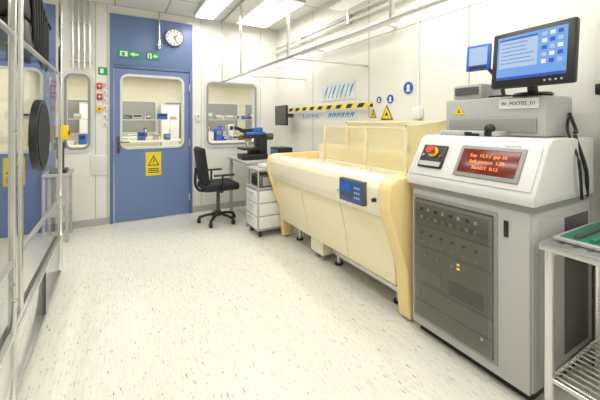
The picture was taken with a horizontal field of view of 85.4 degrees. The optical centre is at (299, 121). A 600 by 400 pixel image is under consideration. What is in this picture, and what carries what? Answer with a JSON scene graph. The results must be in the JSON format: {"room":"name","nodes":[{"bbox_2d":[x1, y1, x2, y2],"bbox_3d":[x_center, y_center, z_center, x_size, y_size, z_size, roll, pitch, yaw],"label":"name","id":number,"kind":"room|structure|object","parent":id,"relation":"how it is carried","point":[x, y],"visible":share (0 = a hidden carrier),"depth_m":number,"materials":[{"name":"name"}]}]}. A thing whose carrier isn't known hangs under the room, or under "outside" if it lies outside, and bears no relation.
{"room":"clean room","nodes":[
{"label":"clean room","id":0,"kind":"room"},
{"bbox_2d":[56,0,63,223],"bbox_3d":[-3.024,-0.100,4.100,0.080,2.900,0.122,0,0,-30],"label":"wall","id":1,"kind":"structure","parent":0,"point":[56,0],"depth_m":4.04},
{"bbox_2d":[0,69,251,150],"bbox_3d":[-2.645,-0.100,8.689,8.200,2.900,7.480,0,0,-30],"label":"wall","id":2,"kind":"structure","parent":0,"point":[144,96],"depth_m":11.23,"materials":[{"name":"beige paint"}]},
{"bbox_2d":[43,0,276,222],"bbox_3d":[-2.155,-0.100,4.595,4.000,2.900,0.122,0,0,-30],"label":"wall","id":3,"kind":"structure","parent":0,"point":[100,13],"depth_m":4.87,"materials":[{"name":"white paint"}]},
{"bbox_2d":[0,56,55,237],"bbox_3d":[-3.452,0.291,3.800,0.956,2.118,0.181,0,0,-30],"label":"door","id":4,"kind":"structure","parent":3,"relation":"in","point":[32,179],"depth_m":3.91,"materials":[{"name":"blue paint"}]},
{"bbox_2d":[0,3,55,59],"bbox_3d":[-3.442,-1.110,3.783,0.960,0.680,0.020,0,0,-30],"label":"trim","id":5,"kind":"structure","parent":3,"relation":"attached to","point":[50,8],"depth_m":3.99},
{"bbox_2d":[63,70,93,152],"bbox_3d":[-2.859,-0.130,4.184,0.350,1.040,0.140,0,0,-30],"label":"window","id":6,"kind":"structure","parent":3,"relation":"in","point":[70,73],"depth_m":4.17,"materials":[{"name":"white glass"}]},
{"bbox_2d":[70,0,92,68],"bbox_3d":[-2.781,-1.115,4.138,0.240,0.869,0.053,0,0,-30],"label":"pipe","id":7,"kind":"object","parent":3,"relation":"attached to","point":[77,22],"visible":1,"depth_m":4.12,"materials":[{"name":"metal"}]},
{"bbox_2d":[91,155,106,174],"bbox_3d":[-2.624,0.560,4.245,0.180,0.260,0.019,0,0,-30],"label":"air vent","id":8,"kind":"object","parent":3,"relation":"in","point":[98,162],"visible":1,"depth_m":4.24,"materials":[{"name":"white plastic"}]},
{"bbox_2d":[97,67,107,126],"bbox_3d":[-2.588,-0.328,4.253,0.120,0.785,0.042,0,0,-30],"label":"safety signs","id":9,"kind":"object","parent":3,"relation":"attached to","point":[101,70],"depth_m":4.27,"materials":[{"name":"white plastic"}]},
{"bbox_2d":[118,49,140,58],"bbox_3d":[-2.312,-0.920,4.405,0.280,0.100,0.013,0,0,-30],"label":"exit sign","id":10,"kind":"object","parent":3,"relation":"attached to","point":[121,53],"visible":1,"depth_m":4.40,"materials":[{"name":"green plastic"}]},
{"bbox_2d":[55,200,245,230],"bbox_3d":[-1.706,1.305,4.775,3.040,0.090,0.012,0,0,-30],"label":"baseboard","id":11,"kind":"structure","parent":3,"relation":"attached to","point":[99,221],"depth_m":4.30,"materials":[{"name":"grey paint"}]},
{"bbox_2d":[110,64,191,223],"bbox_3d":[-2.070,0.291,4.586,1.056,2.118,0.181,0,0,-30],"label":"door","id":12,"kind":"structure","parent":3,"relation":"in","point":[146,181],"depth_m":4.52,"materials":[{"name":"blue paint"}]},
{"bbox_2d":[110,12,192,69],"bbox_3d":[-2.060,-1.115,4.568,1.060,0.690,0.022,0,0,-30],"label":"trim","id":13,"kind":"structure","parent":3,"relation":"attached to","point":[127,31],"depth_m":4.52,"materials":[{"name":"paint"}]},
{"bbox_2d":[146,52,158,59],"bbox_3d":[-2.060,-0.920,4.549,0.160,0.100,0.013,0,0,-30],"label":"exit sign","id":14,"kind":"object","parent":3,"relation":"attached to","point":[150,56],"visible":1,"depth_m":4.54,"materials":[{"name":"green plastic"}]},
{"bbox_2d":[164,28,183,46],"bbox_3d":[-1.806,-1.210,4.669,0.260,0.260,0.053,0,0,-30],"label":"wall clock","id":15,"kind":"object","parent":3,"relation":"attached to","point":[173,37],"visible":1,"depth_m":4.65,"materials":[{"name":"white plastic"}]},
{"bbox_2d":[196,113,199,120],"bbox_3d":[-1.526,-0.070,4.864,0.060,0.120,0.030,0,0,-30],"label":"card reader","id":16,"kind":"object","parent":3,"relation":"attached to","point":[197,114],"visible":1,"depth_m":4.85,"materials":[{"name":"white plastic"}]},
{"bbox_2d":[204,79,257,147],"bbox_3d":[-1.099,-0.130,5.185,0.880,1.040,0.140,0,0,-30],"label":"window","id":17,"kind":"structure","parent":3,"relation":"in","point":[252,85],"depth_m":5.10,"materials":[{"name":"white metal"}]},
{"bbox_2d":[80,0,330,30],"bbox_3d":[-0.722,-1.600,1.672,4.600,0.100,6.620,0,0,-30],"label":"ceiling","id":18,"kind":"structure","parent":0,"point":[251,9],"depth_m":4.44,"materials":[{"name":"tile"}]},
{"bbox_2d":[193,0,232,19],"bbox_3d":[-1.080,-1.520,4.161,0.300,0.056,1.240,0,0,-30],"label":"ceiling light","id":19,"kind":"object","parent":18,"relation":"attached to","point":[208,9],"depth_m":4.30,"materials":[{"name":"white plastic"}]},
{"bbox_2d":[249,0,305,27],"bbox_3d":[-0.358,-1.520,4.571,0.300,0.056,1.240,0,0,-30],"label":"ceiling light","id":20,"kind":"object","parent":18,"relation":"attached to","point":[278,10],"depth_m":4.47,"materials":[{"name":"white plastic"}]},
{"bbox_2d":[220,0,448,82],"bbox_3d":[0.281,-1.073,3.353,0.989,0.950,4.350,0,0,-30],"label":"frame","id":21,"kind":"object","parent":18,"relation":"hanging from","point":[392,17],"depth_m":3.05,"materials":[{"name":"silver metal"}]},
{"bbox_2d":[270,146,291,154],"bbox_3d":[-0.280,0.442,4.788,0.230,0.143,0.300,0,0,-30],"label":"supplies","id":22,"kind":"object","parent":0,"point":[279,149],"depth_m":4.69},
{"bbox_2d":[0,206,599,399],"bbox_3d":[-2.572,1.400,4.922,4.600,0.100,14.100,0,0,-30],"label":"floor","id":23,"kind":"structure","parent":0,"point":[170,307],"depth_m":2.15,"materials":[{"name":"plastic"}]},
{"bbox_2d":[0,0,62,399],"bbox_3d":[-1.744,-0.029,1.538,0.790,2.758,2.628,0,0,-30],"label":"metal rack","id":24,"kind":"object","parent":23,"relation":"on","point":[31,269],"visible":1,"depth_m":1.80,"materials":[{"name":"metal"}]},
{"bbox_2d":[60,125,69,139],"bbox_3d":[-2.005,0.090,2.782,0.063,0.120,0.100,0,0,-30],"label":"switch box","id":25,"kind":"object","parent":24,"relation":"attached to","point":[64,129],"visible":1,"depth_m":2.74,"materials":[{"name":"yellow plastic"}]},
{"bbox_2d":[17,113,87,148],"bbox_3d":[-4.734,0.563,6.396,1.300,1.574,0.600,0,0,-30],"label":"lab bench","id":26,"kind":"object","parent":23,"relation":"on","point":[83,137],"visible":0.28,"depth_m":6.45,"materials":[{"name":"metal"}]},
{"bbox_2d":[41,169,73,241],"bbox_3d":[-2.803,0.965,3.772,0.260,0.770,0.430,0,0,-30],"label":"side table","id":27,"kind":"object","parent":23,"relation":"on","point":[67,209],"visible":0.79,"depth_m":3.66,"materials":[{"name":"grey paint"}]},
{"bbox_2d":[49,137,68,173],"bbox_3d":[-2.757,0.372,3.711,0.160,0.414,0.323,0,0,-30],"label":"microscope","id":28,"kind":"object","parent":27,"relation":"on","point":[55,145],"visible":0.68,"depth_m":3.66,"materials":[{"name":"grey metal"}]},
{"bbox_2d":[79,102,87,133],"bbox_3d":[-6.554,0.375,10.199,0.600,1.950,0.488,0,0,-30],"label":"storage cabinet","id":29,"kind":"object","parent":23,"relation":"on","point":[83,106],"visible":0.13,"depth_m":9.92,"materials":[{"name":"white metal"}]},
{"bbox_2d":[124,115,160,145],"bbox_3d":[-5.131,0.566,9.621,1.800,1.568,0.600,0,0,-30],"label":"lab bench","id":30,"kind":"object","parent":23,"relation":"on","point":[131,136],"visible":0.16,"depth_m":9.73,"materials":[{"name":"metal"}]},
{"bbox_2d":[123,113,180,142],"bbox_3d":[-3.708,0.562,8.130,1.600,1.576,0.600,0,0,-30],"label":"lab bench","id":31,"kind":"object","parent":23,"relation":"on","point":[141,135],"visible":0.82,"depth_m":8.05,"materials":[{"name":"metal"}]},
{"bbox_2d":[159,104,178,145],"bbox_3d":[-4.555,0.375,11.337,0.600,1.950,0.488,0,0,-30],"label":"storage cabinet","id":32,"kind":"object","parent":23,"relation":"on","point":[171,127],"visible":0.56,"depth_m":11.15,"materials":[{"name":"white metal"}]},
{"bbox_2d":[179,105,180,143],"bbox_3d":[-3.990,0.375,11.659,0.600,1.950,0.488,0,0,-30],"label":"storage cabinet","id":33,"kind":"object","parent":23,"relation":"on","point":[179,105],"visible":0.02,"depth_m":11.60,"materials":[{"name":"white metal"}]},
{"bbox_2d":[194,146,239,227],"bbox_3d":[-1.132,0.840,4.373,0.579,1.019,0.620,0,0,-30],"label":"office chair","id":34,"kind":"object","parent":23,"relation":"on","point":[207,185],"visible":1,"depth_m":4.23,"materials":[{"name":"black fabric"}]},
{"bbox_2d":[228,154,269,226],"bbox_3d":[-0.492,0.932,4.725,0.900,0.835,0.800,0,0,-30],"label":"table","id":35,"kind":"object","parent":23,"relation":"on","point":[232,158],"visible":0.34,"depth_m":4.46,"materials":[{"name":"grey metal"}]},
{"bbox_2d":[234,126,273,160],"bbox_3d":[-0.644,0.285,4.547,0.557,0.458,0.308,0,0,-30],"label":"microscope","id":36,"kind":"object","parent":35,"relation":"on","point":[258,151],"depth_m":4.48,"materials":[{"name":"grey paint"}]},
{"bbox_2d":[246,163,280,236],"bbox_3d":[-0.387,0.930,4.014,0.500,0.840,0.380,0,0,-30],"label":"cart","id":37,"kind":"object","parent":23,"relation":"on","point":[262,207],"visible":0.59,"depth_m":3.83,"materials":[{"name":"white plastic"}]},
{"bbox_2d":[267,121,445,319],"bbox_3d":[0.446,0.665,3.119,0.858,1.370,1.940,0,0,-30],"label":"bench","id":38,"kind":"object","parent":23,"relation":"on","point":[354,199],"visible":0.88,"depth_m":2.77,"materials":[{"name":"beige plastic"}]},
{"bbox_2d":[407,94,593,399],"bbox_3d":[1.179,0.600,1.954,0.678,1.500,0.780,0,0,-30],"label":"machine","id":39,"kind":"object","parent":23,"relation":"on","point":[503,178],"visible":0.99,"depth_m":1.72,"materials":[{"name":"grey paint"}]},
{"bbox_2d":[454,83,500,99],"bbox_3d":[1.223,-0.201,2.238,0.260,0.098,0.200,0,0,-30],"label":"control box","id":40,"kind":"object","parent":39,"relation":"on","point":[473,91],"visible":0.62,"depth_m":2.15,"materials":[{"name":"grey paint"}]},
{"bbox_2d":[466,43,511,97],"bbox_3d":[1.237,-0.323,2.082,0.230,0.342,0.236,0,0,-30],"label":"monitor","id":41,"kind":"object","parent":39,"relation":"on","point":[478,56],"visible":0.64,"depth_m":2.06,"materials":[{"name":"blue plastic"}]},
{"bbox_2d":[491,17,579,95],"bbox_3d":[1.316,-0.330,1.784,0.268,0.358,0.412,0,0,-30],"label":"computer monitor","id":42,"kind":"object","parent":39,"relation":"on","point":[531,58],"visible":0.98,"depth_m":1.70,"materials":[{"name":"black plastic"}]},
{"bbox_2d":[539,237,599,399],"bbox_3d":[1.636,0.944,1.072,0.575,0.813,1.245,0,0,-30],"label":"steel table","id":43,"kind":"object","parent":23,"relation":"on","point":[551,247],"visible":0.8,"depth_m":1.45,"materials":[{"name":"silver metal"}]},
{"bbox_2d":[553,221,599,250],"bbox_3d":[1.484,0.519,1.374,0.460,0.033,0.520,0,0,-30],"label":"tray","id":44,"kind":"object","parent":43,"relation":"on","point":[587,235],"visible":1,"depth_m":1.46,"materials":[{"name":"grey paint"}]},
{"bbox_2d":[277,0,599,338],"bbox_3d":[1.233,-0.100,2.784,0.102,2.900,6.620,0,0,-30],"label":"wall","id":45,"kind":"structure","parent":0,"point":[447,29],"depth_m":3.02,"materials":[{"name":"white paint"}]},
{"bbox_2d":[275,105,292,124],"bbox_3d":[-0.209,-0.100,5.001,0.209,0.300,0.400,0,0,-30],"label":"wall monitor","id":46,"kind":"object","parent":45,"relation":"attached to","point":[281,112],"visible":1,"depth_m":4.92,"materials":[{"name":"black plastic"}]},
{"bbox_2d":[302,112,319,118],"bbox_3d":[0.148,-0.090,4.577,0.006,0.080,0.490,0,0,-30],"label":"poster","id":47,"kind":"object","parent":45,"relation":"attached to","point":[317,114],"visible":1,"depth_m":4.57,"materials":[{"name":"paper"}]},
{"bbox_2d":[288,102,372,111],"bbox_3d":[0.319,-0.182,4.186,0.097,0.045,1.840,0,0,-30],"label":"rail","id":48,"kind":"object","parent":45,"relation":"attached to","point":[368,104],"visible":1,"depth_m":3.92,"materials":[{"name":"metal"}]},
{"bbox_2d":[322,79,354,101],"bbox_3d":[0.460,-0.380,4.030,0.006,0.220,0.690,0,0,-30],"label":"poster","id":49,"kind":"object","parent":45,"relation":"attached to","point":[343,90],"visible":1,"depth_m":3.99,"materials":[{"name":"paper"}]},
{"bbox_2d":[326,111,356,118],"bbox_3d":[0.492,-0.085,3.974,0.006,0.090,0.620,0,0,-30],"label":"poster","id":50,"kind":"object","parent":45,"relation":"attached to","point":[339,114],"visible":1,"depth_m":3.93,"materials":[{"name":"paper"}]},
{"bbox_2d":[296,16,400,55],"bbox_3d":[0.492,-0.937,3.732,0.247,0.046,1.800,0,0,-30],"label":"pipe","id":51,"kind":"object","parent":45,"relation":"attached to","point":[390,24],"visible":0.41,"depth_m":3.41,"materials":[{"name":"white plastic"}]},
{"bbox_2d":[275,0,422,118],"bbox_3d":[0.757,-0.655,3.457,0.057,1.250,4.660,0,0,-30],"label":"conduit","id":52,"kind":"object","parent":45,"relation":"attached to","point":[417,113],"visible":1,"depth_m":3.56,"materials":[{"name":"white plastic"}]},
{"bbox_2d":[370,110,375,117],"bbox_3d":[0.779,-0.090,3.470,0.007,0.087,0.100,0,0,-30],"label":"warning sign","id":53,"kind":"object","parent":45,"relation":"attached to","point":[373,115],"visible":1,"depth_m":3.46,"materials":[{"name":"yellow plastic"}]},
{"bbox_2d":[376,96,381,103],"bbox_3d":[0.824,-0.230,3.392,0.006,0.080,0.080,0,0,-30],"label":"sign","id":54,"kind":"object","parent":45,"relation":"attached to","point":[379,99],"visible":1,"depth_m":3.39,"materials":[{"name":"blue plastic"}]},
{"bbox_2d":[381,105,392,119],"bbox_3d":[0.878,-0.098,3.296,0.007,0.148,0.170,0,0,-30],"label":"warning sign","id":55,"kind":"object","parent":45,"relation":"attached to","point":[386,115],"visible":1,"depth_m":3.29,"materials":[{"name":"yellow plastic"}]},
{"bbox_2d":[387,94,393,103],"bbox_3d":[0.903,-0.230,3.253,0.006,0.100,0.100,0,0,-30],"label":"sign","id":56,"kind":"object","parent":45,"relation":"attached to","point":[390,98],"visible":1,"depth_m":3.25,"materials":[{"name":"blue plastic"}]},
{"bbox_2d":[403,81,413,94],"bbox_3d":[1.016,-0.320,3.053,0.007,0.130,0.130,0,0,-30],"label":"sign","id":57,"kind":"object","parent":45,"relation":"attached to","point":[408,87],"visible":1,"depth_m":3.05,"materials":[{"name":"blue plastic"}]},
{"bbox_2d":[595,84,599,94],"bbox_3d":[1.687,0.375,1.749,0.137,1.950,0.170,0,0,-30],"label":"wall box","id":58,"kind":"object","parent":45,"relation":"attached to","point":[597,86],"visible":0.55,"depth_m":1.78,"materials":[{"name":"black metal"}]},
{"bbox_3d":[-2.645,-1.600,8.689,8.000,0.100,7.480,0,0,-30],"label":"ceiling","id":59,"kind":"structure","parent":0,"visible":0},
{"bbox_2d":[156,11,161,49],"bbox_3d":[-1.976,-1.280,4.564,0.080,0.540,0.068,0,0,-30],"label":"pipe","id":60,"kind":"object","parent":59,"relation":"hanging from","point":[159,44],"visible":1,"depth_m":4.55,"materials":[{"name":"silver metal"}]},
{"bbox_3d":[-0.690,1.400,9.802,3.500,0.100,7.480,0,0,-30],"label":"floor","id":61,"kind":"structure","parent":0,"visible":0},
{"bbox_2d":[209,116,238,135],"bbox_3d":[-2.854,0.567,10.572,1.700,1.566,0.600,0,0,-30],"label":"lab bench","id":62,"kind":"object","parent":61,"relation":"on","point":[230,130],"visible":0.17,"depth_m":10.77,"materials":[{"name":"metal"}]},
{"bbox_2d":[209,113,251,142],"bbox_3d":[-1.605,0.560,8.177,1.500,1.580,0.600,0,0,-30],"label":"lab bench","id":63,"kind":"object","parent":61,"relation":"on","point":[215,136],"visible":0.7,"depth_m":7.96,"materials":[{"name":"metal"}]}
]}

